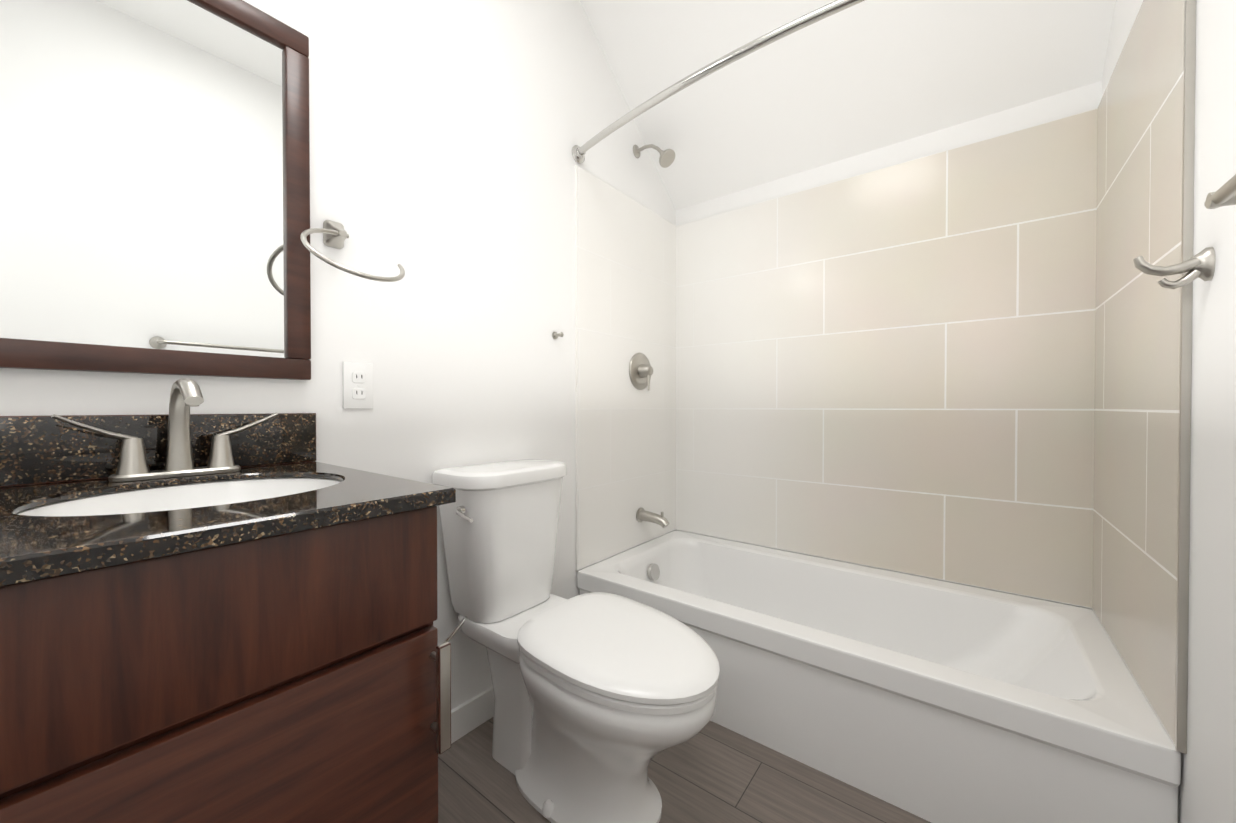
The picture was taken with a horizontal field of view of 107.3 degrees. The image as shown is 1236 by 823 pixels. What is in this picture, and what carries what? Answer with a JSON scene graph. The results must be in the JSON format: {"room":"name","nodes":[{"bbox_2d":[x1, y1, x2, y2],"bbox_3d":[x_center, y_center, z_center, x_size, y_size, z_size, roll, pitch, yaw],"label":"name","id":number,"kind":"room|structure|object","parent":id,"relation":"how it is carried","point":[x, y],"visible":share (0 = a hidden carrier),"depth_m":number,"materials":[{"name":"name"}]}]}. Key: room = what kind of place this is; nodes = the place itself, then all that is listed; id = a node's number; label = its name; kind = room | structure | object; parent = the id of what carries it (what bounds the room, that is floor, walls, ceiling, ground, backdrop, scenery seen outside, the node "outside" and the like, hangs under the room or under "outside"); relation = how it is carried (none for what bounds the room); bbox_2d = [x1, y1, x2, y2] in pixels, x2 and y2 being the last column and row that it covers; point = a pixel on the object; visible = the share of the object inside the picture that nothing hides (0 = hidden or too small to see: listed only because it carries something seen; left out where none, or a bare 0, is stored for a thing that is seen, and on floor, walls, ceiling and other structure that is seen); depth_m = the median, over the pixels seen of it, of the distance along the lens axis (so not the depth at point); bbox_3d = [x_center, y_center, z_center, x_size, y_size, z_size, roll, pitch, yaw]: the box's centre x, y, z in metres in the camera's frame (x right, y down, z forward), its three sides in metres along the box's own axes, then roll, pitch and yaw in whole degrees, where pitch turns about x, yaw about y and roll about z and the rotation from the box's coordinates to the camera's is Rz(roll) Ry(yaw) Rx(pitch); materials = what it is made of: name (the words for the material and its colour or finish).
{"room":"bathroom","nodes":[
{"label":"bathroom","id":0,"kind":"room"},
{"bbox_2d":[0,0,675,709],"bbox_3d":[-0.529,-0.387,1.368,0.100,2.720,2.770,0,1,38],"label":"wall","id":1,"kind":"structure","parent":0,"point":[446,136],"depth_m":1.32,"materials":[{"name":"white paint"}]},
{"bbox_2d":[0,0,310,379],"bbox_3d":[-0.881,-0.455,0.808,0.026,0.772,0.576,0,1,38],"label":"mirror","id":2,"kind":"object","parent":1,"relation":"attached to","point":[154,186],"visible":0.96,"depth_m":0.84,"materials":[{"name":"brown wood"}]},
{"bbox_2d":[300,220,404,281],"bbox_3d":[-0.601,-0.366,1.026,0.206,0.171,0.205,0,1,38],"label":"towel ring","id":3,"kind":"object","parent":1,"relation":"attached to","point":[335,235],"visible":1,"depth_m":1.02,"materials":[{"name":"silver metal"}]},
{"bbox_2d":[343,361,372,408],"bbox_3d":[-0.645,-0.064,1.132,0.008,0.115,0.070,0,1,38],"label":"electrical outlet","id":4,"kind":"object","parent":1,"relation":"attached to","point":[357,385],"visible":1,"depth_m":1.13,"materials":[{"name":"white plastic"}]},
{"bbox_2d":[451,686,493,743],"bbox_3d":[-0.429,0.928,1.419,0.012,0.090,0.872,0,1,38],"label":"baseboard","id":5,"kind":"structure","parent":1,"relation":"attached to","point":[471,714],"depth_m":1.38,"materials":[{"name":"white paint"}]},
{"bbox_2d":[552,332,563,338],"bbox_3d":[-0.217,-0.279,1.658,0.040,0.028,0.027,0,1,38],"label":"hook","id":6,"kind":"object","parent":1,"relation":"attached to","point":[555,335],"visible":1,"depth_m":1.66,"materials":[{"name":"silver metal"}]},
{"bbox_2d":[575,165,675,570],"bbox_3d":[0.067,-0.168,2.050,0.010,1.561,0.745,0,1,38],"label":"wall tile","id":7,"kind":"structure","parent":1,"relation":"attached to","point":[625,312],"depth_m":1.97,"materials":[{"name":"beige tile"}]},
{"bbox_2d":[629,353,652,389],"bbox_3d":[0.127,-0.182,2.063,0.068,0.174,0.170,0,1,38],"label":"shower valve","id":8,"kind":"object","parent":7,"relation":"attached to","point":[640,370],"visible":1,"depth_m":2.05,"materials":[{"name":"silver metal"}]},
{"bbox_2d":[636,507,669,527],"bbox_3d":[0.163,0.479,2.048,0.153,0.074,0.068,0,1,38],"label":"tub spout","id":9,"kind":"object","parent":7,"relation":"attached to","point":[642,514],"visible":1,"depth_m":2.04,"materials":[{"name":"silver metal"}]},
{"bbox_2d":[633,144,674,167],"bbox_3d":[0.161,-1.137,2.008,0.198,0.142,0.080,0,1,38],"label":"shower head","id":10,"kind":"object","parent":1,"relation":"attached to","point":[666,158],"visible":1,"depth_m":1.98},
{"bbox_2d":[572,0,864,163],"bbox_3d":[0.422,-0.988,1.263,1.525,0.066,0.146,0,1,38],"label":"shower curtain rod","id":11,"kind":"object","parent":1,"relation":"attached to","point":[787,29],"visible":1,"depth_m":1.28,"materials":[{"name":"silver metal"}]},
{"bbox_2d":[438,716,930,822],"bbox_3d":[0.113,1.008,0.885,1.724,0.060,2.770,0,1,38],"label":"floor","id":12,"kind":"structure","parent":0,"point":[711,772],"depth_m":1.18,"materials":[{"name":"brown wood"}]},
{"bbox_2d":[0,413,455,822],"bbox_3d":[-0.649,0.494,0.657,0.586,0.973,0.566,0,1,38],"label":"bathroom vanity","id":13,"kind":"object","parent":12,"relation":"on","point":[254,639],"visible":0.98,"depth_m":0.54,"materials":[{"name":"brown wood"}]},
{"bbox_2d":[51,378,277,481],"bbox_3d":[-0.755,0.029,0.794,0.156,0.174,0.292,0,1,38],"label":"faucet","id":14,"kind":"object","parent":13,"relation":"on","point":[185,396],"visible":0.98,"depth_m":0.81,"materials":[{"name":"silver metal"}]},
{"bbox_2d":[432,459,719,822],"bbox_3d":[-0.128,0.569,1.171,0.782,0.812,0.449,0,1,38],"label":"toilet","id":15,"kind":"object","parent":12,"relation":"on","point":[602,700],"visible":0.94,"depth_m":1.12,"materials":[{"name":"white ceramic"}]},
{"bbox_2d":[577,530,1180,822],"bbox_3d":[0.668,0.795,1.599,1.518,0.352,0.752,0,1,38],"label":"bathtub","id":16,"kind":"object","parent":12,"relation":"on","point":[933,700],"visible":0.77,"depth_m":1.22,"materials":[{"name":"white ceramic"}]},
{"bbox_2d":[580,0,1115,209],"bbox_3d":[0.113,-1.343,0.861,1.724,0.798,2.770,0,1,38],"label":"ceiling","id":17,"kind":"structure","parent":0,"point":[865,76],"depth_m":1.67,"materials":[{"name":"white paint"}]},
{"bbox_2d":[676,81,1101,609],"bbox_3d":[0.930,-0.393,1.926,1.724,2.720,0.100,0,1,38],"label":"wall","id":18,"kind":"structure","parent":0,"point":[1067,103],"depth_m":1.71,"materials":[{"name":"white paint"}]},
{"bbox_2d":[676,108,1096,607],"bbox_3d":[0.897,-0.167,1.885,1.524,1.561,0.010,0,1,38],"label":"wall tile","id":19,"kind":"structure","parent":18,"relation":"attached to","point":[892,367],"depth_m":1.72,"materials":[{"name":"beige tile"}]},
{"bbox_2d":[1102,0,1235,822],"bbox_3d":[0.755,-0.377,0.373,0.100,2.720,2.770,0,1,38],"label":"wall","id":20,"kind":"structure","parent":0,"point":[1207,790],"depth_m":0.75,"materials":[{"name":"white paint"}]},
{"bbox_2d":[1092,0,1184,744],"bbox_3d":[1.265,-0.159,1.124,0.010,1.561,0.741,0,1,38],"label":"wall tile","id":21,"kind":"structure","parent":20,"relation":"attached to","point":[1137,339],"depth_m":1.03,"materials":[{"name":"beige tile"}]},
{"bbox_2d":[1133,247,1215,288],"bbox_3d":[0.954,-0.243,0.786,0.089,0.064,0.034,0,1,38],"label":"robe hook","id":22,"kind":"object","parent":20,"relation":"attached to","point":[1201,265],"visible":1,"depth_m":0.77,"materials":[{"name":"silver metal"}]},
{"bbox_2d":[1175,0,1195,753],"bbox_3d":[1.035,-0.159,0.829,0.012,1.567,0.008,0,1,38],"label":"trim","id":23,"kind":"structure","parent":20,"relation":"attached to","point":[1185,374],"depth_m":0.83,"materials":[{"name":"silver metal"}]},
{"bbox_2d":[1204,174,1235,208],"bbox_3d":[0.611,-0.272,0.329,0.073,0.052,0.665,0,1,38],"label":"towel bar","id":24,"kind":"object","parent":20,"relation":"attached to","point":[1224,194],"visible":1,"depth_m":0.57,"materials":[{"name":"silver metal"}]}
]}

